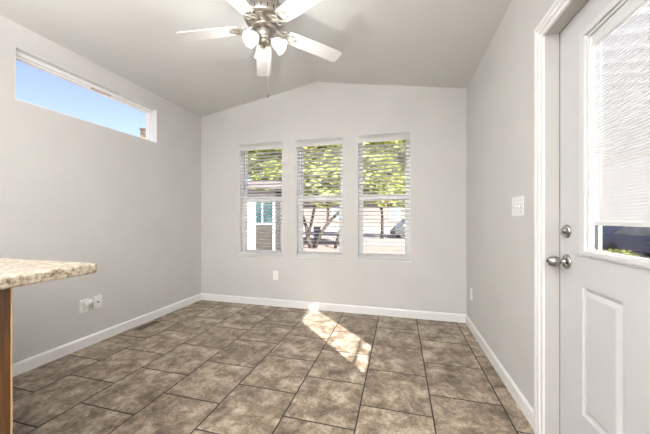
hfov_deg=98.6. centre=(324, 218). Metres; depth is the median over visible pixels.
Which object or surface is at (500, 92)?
wall
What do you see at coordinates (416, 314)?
baseboard
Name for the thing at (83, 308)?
wall outlet
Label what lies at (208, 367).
floor
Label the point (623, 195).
blind
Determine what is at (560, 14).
trim
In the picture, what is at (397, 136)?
window blind
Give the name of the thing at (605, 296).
door
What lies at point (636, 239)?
parked car
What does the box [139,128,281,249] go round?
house
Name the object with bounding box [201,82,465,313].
wall
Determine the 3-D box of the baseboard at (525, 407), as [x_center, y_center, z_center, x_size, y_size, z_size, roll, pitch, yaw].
[1.289,1.056,2.193,0.013,0.088,1.564,0,0,15]
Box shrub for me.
[604,249,639,256]
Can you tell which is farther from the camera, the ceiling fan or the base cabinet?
the ceiling fan
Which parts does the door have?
knob, handle, glass frame, rail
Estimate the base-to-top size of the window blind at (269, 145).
1.430 m
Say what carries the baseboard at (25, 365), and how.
attached to the wall at (72, 189)
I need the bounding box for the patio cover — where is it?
[594,0,649,250]
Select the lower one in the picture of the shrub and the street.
the shrub
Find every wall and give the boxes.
[0,15,200,363]
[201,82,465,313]
[466,0,555,408]
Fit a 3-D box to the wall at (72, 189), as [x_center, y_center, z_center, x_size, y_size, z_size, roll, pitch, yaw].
[-2.666,-0.141,0.390,0.140,2.481,7.386,0,0,15]
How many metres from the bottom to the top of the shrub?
0.624 m
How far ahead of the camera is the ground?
15.48 m
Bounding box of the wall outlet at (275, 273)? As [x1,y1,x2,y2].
[273,271,277,279]
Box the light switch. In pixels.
[512,195,523,215]
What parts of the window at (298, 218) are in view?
sill, sash, sash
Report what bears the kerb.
on the ground
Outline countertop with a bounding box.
[0,258,97,289]
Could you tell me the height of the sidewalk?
0.100 m
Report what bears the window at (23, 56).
in the wall at (72, 189)
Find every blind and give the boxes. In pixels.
[239,141,281,255]
[296,137,342,257]
[357,132,410,259]
[591,2,649,221]
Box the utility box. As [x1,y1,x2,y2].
[313,227,320,239]
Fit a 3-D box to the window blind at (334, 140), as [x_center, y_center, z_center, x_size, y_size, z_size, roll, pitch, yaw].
[-0.067,-0.252,3.398,0.584,1.430,0.071,0,0,15]
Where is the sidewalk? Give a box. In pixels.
[303,231,595,241]
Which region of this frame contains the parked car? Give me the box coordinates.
[602,226,649,255]
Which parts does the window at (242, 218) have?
frame, sill, sash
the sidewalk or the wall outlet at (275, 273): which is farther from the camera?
the sidewalk
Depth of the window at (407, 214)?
3.22 m
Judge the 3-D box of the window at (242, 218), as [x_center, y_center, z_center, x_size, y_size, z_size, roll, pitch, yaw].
[-0.810,-0.244,3.633,0.614,1.450,0.144,0,0,15]
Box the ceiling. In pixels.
[0,0,511,116]
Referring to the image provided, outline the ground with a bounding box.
[303,243,649,258]
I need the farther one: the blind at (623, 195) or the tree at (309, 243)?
the tree at (309, 243)
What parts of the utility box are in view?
door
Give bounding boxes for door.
[546,0,649,433]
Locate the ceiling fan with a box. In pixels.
[176,0,341,97]
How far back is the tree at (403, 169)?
23.10 m
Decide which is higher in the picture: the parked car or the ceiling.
the ceiling
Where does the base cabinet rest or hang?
on the floor
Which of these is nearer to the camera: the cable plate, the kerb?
the cable plate
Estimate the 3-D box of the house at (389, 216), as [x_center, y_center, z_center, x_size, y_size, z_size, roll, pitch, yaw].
[3.887,-0.900,41.906,27.200,5.200,8.400,0,0,15]
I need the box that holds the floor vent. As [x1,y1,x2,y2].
[133,321,160,330]
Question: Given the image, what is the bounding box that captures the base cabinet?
[0,288,12,433]
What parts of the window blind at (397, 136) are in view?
rail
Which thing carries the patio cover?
on the ground
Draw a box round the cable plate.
[93,294,101,308]
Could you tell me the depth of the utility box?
21.68 m
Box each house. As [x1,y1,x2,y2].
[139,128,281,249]
[303,201,404,231]
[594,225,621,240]
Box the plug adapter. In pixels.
[85,299,92,305]
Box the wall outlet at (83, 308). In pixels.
[79,298,87,313]
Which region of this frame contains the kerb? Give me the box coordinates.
[303,241,604,249]
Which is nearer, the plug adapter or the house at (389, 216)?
the plug adapter
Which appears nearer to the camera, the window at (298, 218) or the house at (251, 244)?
the window at (298, 218)
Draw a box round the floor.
[13,300,534,433]
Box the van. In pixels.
[390,219,404,237]
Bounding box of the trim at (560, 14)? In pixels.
[534,0,588,433]
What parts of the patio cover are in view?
post, panel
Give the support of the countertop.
on the base cabinet
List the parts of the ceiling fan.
blade, blade, lamp shade, lamp shade, blade, lamp shade, blade, blade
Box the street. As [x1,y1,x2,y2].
[303,237,595,247]
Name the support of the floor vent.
in the floor
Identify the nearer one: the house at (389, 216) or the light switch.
the light switch
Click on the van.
(403, 220)
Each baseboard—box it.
[13,293,200,376]
[201,293,466,322]
[465,315,533,429]
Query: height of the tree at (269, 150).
9.382 m
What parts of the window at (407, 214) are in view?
sill, sash, sash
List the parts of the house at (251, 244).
porch post, dark panel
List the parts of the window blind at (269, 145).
ladder cord, rail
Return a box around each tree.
[248,149,281,192]
[303,140,405,248]
[364,141,405,237]
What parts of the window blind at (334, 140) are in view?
rail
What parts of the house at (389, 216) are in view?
skirting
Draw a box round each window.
[16,47,156,142]
[239,151,282,256]
[296,144,342,259]
[357,139,410,261]

